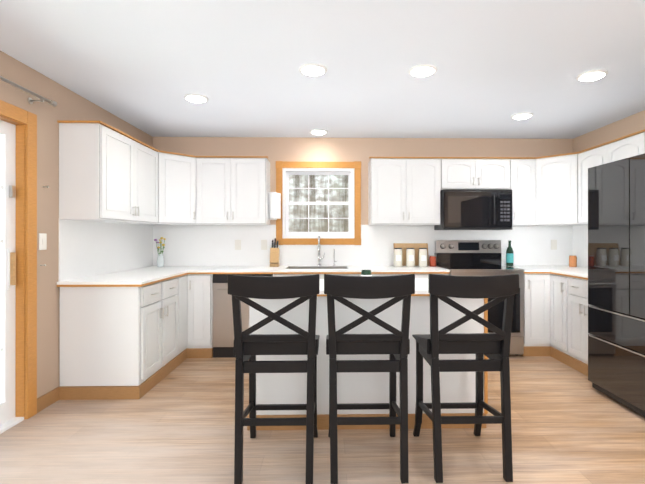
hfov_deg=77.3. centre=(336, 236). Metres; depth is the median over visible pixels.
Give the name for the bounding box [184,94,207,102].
recessed light
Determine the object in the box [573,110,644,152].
wall
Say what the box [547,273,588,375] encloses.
base cabinet
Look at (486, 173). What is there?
upper cabinet
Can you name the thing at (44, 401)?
baseboard
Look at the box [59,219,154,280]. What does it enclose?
backsplash
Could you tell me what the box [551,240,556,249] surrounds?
wall outlet plate
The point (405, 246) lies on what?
cutting board
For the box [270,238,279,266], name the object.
knife block
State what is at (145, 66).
ceiling
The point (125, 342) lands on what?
base cabinet
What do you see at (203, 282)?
base cabinet
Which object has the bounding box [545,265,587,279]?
countertop
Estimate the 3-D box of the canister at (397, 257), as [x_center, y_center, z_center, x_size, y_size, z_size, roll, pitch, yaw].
[0.703,0.241,4.652,0.100,0.217,0.101,0,0,-1]
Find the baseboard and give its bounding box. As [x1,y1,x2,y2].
[37,387,58,412]
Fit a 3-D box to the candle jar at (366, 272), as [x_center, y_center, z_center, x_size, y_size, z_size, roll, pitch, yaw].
[0.221,0.300,3.043,0.082,0.096,0.080,0,0,-1]
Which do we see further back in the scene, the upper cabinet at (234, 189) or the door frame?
the upper cabinet at (234, 189)
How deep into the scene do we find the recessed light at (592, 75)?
2.92 m
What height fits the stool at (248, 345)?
1.066 m
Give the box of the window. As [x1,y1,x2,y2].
[276,161,360,244]
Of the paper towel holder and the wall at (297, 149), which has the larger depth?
the wall at (297, 149)
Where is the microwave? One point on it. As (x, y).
(471, 209)
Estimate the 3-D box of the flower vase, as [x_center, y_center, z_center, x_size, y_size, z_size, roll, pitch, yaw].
[-2.020,0.179,4.619,0.127,0.341,0.116,0,0,-1]
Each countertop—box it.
[57,269,188,286]
[138,266,449,273]
[317,279,429,294]
[502,265,548,273]
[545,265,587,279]
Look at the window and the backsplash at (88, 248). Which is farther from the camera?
the window
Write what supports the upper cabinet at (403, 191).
attached to the wall at (297, 149)
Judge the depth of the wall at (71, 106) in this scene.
3.00 m
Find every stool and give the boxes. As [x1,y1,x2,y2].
[228,274,319,483]
[324,274,414,483]
[412,274,518,482]
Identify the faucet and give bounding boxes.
[317,236,336,265]
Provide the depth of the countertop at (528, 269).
4.39 m
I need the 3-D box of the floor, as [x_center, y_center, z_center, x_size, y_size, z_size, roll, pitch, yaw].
[0.401,1.288,1.546,5.380,0.060,6.900,0,0,-1]
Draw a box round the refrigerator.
[588,153,644,416]
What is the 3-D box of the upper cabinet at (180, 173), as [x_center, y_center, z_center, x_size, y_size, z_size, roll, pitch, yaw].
[-1.838,-0.510,4.443,0.676,0.759,0.675,0,0,-1]
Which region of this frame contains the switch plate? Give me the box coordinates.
[39,233,46,249]
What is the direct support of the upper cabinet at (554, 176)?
attached to the wall at (297, 149)
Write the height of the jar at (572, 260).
0.137 m
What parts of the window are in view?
window sash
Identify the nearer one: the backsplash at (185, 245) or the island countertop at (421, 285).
the island countertop at (421, 285)
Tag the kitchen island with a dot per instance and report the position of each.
(352, 387)
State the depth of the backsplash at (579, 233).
4.71 m
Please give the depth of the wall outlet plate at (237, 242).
4.78 m
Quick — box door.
[0,120,15,424]
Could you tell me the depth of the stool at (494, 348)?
2.10 m
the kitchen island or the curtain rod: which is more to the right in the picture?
the kitchen island
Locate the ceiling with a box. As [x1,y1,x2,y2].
[0,0,644,138]
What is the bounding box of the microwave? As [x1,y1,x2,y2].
[434,189,511,229]
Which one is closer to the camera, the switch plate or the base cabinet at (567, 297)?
the switch plate
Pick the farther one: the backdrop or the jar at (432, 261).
the backdrop
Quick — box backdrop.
[289,175,347,231]
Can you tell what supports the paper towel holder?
attached to the upper cabinet at (234, 189)
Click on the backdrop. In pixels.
(337, 182)
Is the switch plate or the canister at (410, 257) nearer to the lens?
the switch plate
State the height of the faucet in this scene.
0.356 m
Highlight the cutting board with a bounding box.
[393,243,428,265]
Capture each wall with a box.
[0,51,152,397]
[153,137,572,224]
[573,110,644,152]
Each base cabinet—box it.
[59,274,194,399]
[195,274,212,357]
[347,274,448,278]
[522,273,546,355]
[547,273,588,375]
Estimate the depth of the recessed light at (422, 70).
2.83 m
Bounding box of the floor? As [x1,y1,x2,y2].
[0,346,644,483]
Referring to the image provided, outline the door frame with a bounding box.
[0,100,36,433]
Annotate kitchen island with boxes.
[247,295,487,429]
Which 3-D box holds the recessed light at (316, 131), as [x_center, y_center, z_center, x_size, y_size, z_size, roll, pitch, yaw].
[-0.205,-1.166,4.536,0.199,0.028,0.199,0,0,-10]
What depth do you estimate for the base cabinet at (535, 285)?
4.23 m
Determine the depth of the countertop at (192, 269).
4.25 m
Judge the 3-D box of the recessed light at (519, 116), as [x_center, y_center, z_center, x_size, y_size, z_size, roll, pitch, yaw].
[1.807,-1.166,3.936,0.199,0.028,0.199,0,0,-7]
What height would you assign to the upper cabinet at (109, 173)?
0.759 m
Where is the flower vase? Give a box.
[154,237,165,266]
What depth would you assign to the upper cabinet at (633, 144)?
3.93 m
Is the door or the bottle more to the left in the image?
the door
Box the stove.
[434,240,523,354]
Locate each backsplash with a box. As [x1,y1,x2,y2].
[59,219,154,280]
[155,225,570,265]
[571,225,587,266]
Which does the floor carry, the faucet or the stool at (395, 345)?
the stool at (395, 345)
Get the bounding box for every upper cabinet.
[57,120,160,223]
[141,151,200,224]
[193,156,269,224]
[368,157,440,225]
[441,157,508,189]
[509,157,544,225]
[533,152,587,225]
[577,129,644,223]
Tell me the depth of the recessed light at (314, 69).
2.81 m
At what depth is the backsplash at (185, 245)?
4.81 m
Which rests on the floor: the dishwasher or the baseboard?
the dishwasher
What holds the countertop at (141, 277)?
on the base cabinet at (125, 342)
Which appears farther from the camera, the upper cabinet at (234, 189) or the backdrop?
the backdrop
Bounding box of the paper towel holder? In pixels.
[268,192,280,219]
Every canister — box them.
[394,248,401,266]
[406,248,414,266]
[419,248,426,266]
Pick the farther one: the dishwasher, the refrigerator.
the dishwasher
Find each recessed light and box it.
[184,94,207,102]
[299,63,326,75]
[310,129,327,134]
[408,64,436,76]
[511,112,532,119]
[576,70,607,80]
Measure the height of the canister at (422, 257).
0.217 m
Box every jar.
[361,270,371,275]
[429,256,435,266]
[569,255,576,266]
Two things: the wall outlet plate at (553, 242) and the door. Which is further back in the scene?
the wall outlet plate at (553, 242)
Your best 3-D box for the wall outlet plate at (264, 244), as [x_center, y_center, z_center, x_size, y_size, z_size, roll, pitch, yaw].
[-0.865,0.100,4.787,0.072,0.120,0.007,0,0,-1]
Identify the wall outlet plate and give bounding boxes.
[235,240,240,249]
[261,240,266,249]
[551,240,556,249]
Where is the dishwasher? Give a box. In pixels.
[213,274,272,356]
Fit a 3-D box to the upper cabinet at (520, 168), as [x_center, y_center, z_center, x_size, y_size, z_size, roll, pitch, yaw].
[2.116,-0.510,4.677,0.342,0.759,0.366,0,0,-1]
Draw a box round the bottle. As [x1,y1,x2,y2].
[506,241,513,265]
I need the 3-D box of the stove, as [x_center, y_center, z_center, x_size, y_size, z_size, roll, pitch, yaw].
[1.557,0.653,4.480,0.768,1.213,0.713,0,0,-1]
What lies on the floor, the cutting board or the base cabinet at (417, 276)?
the base cabinet at (417, 276)

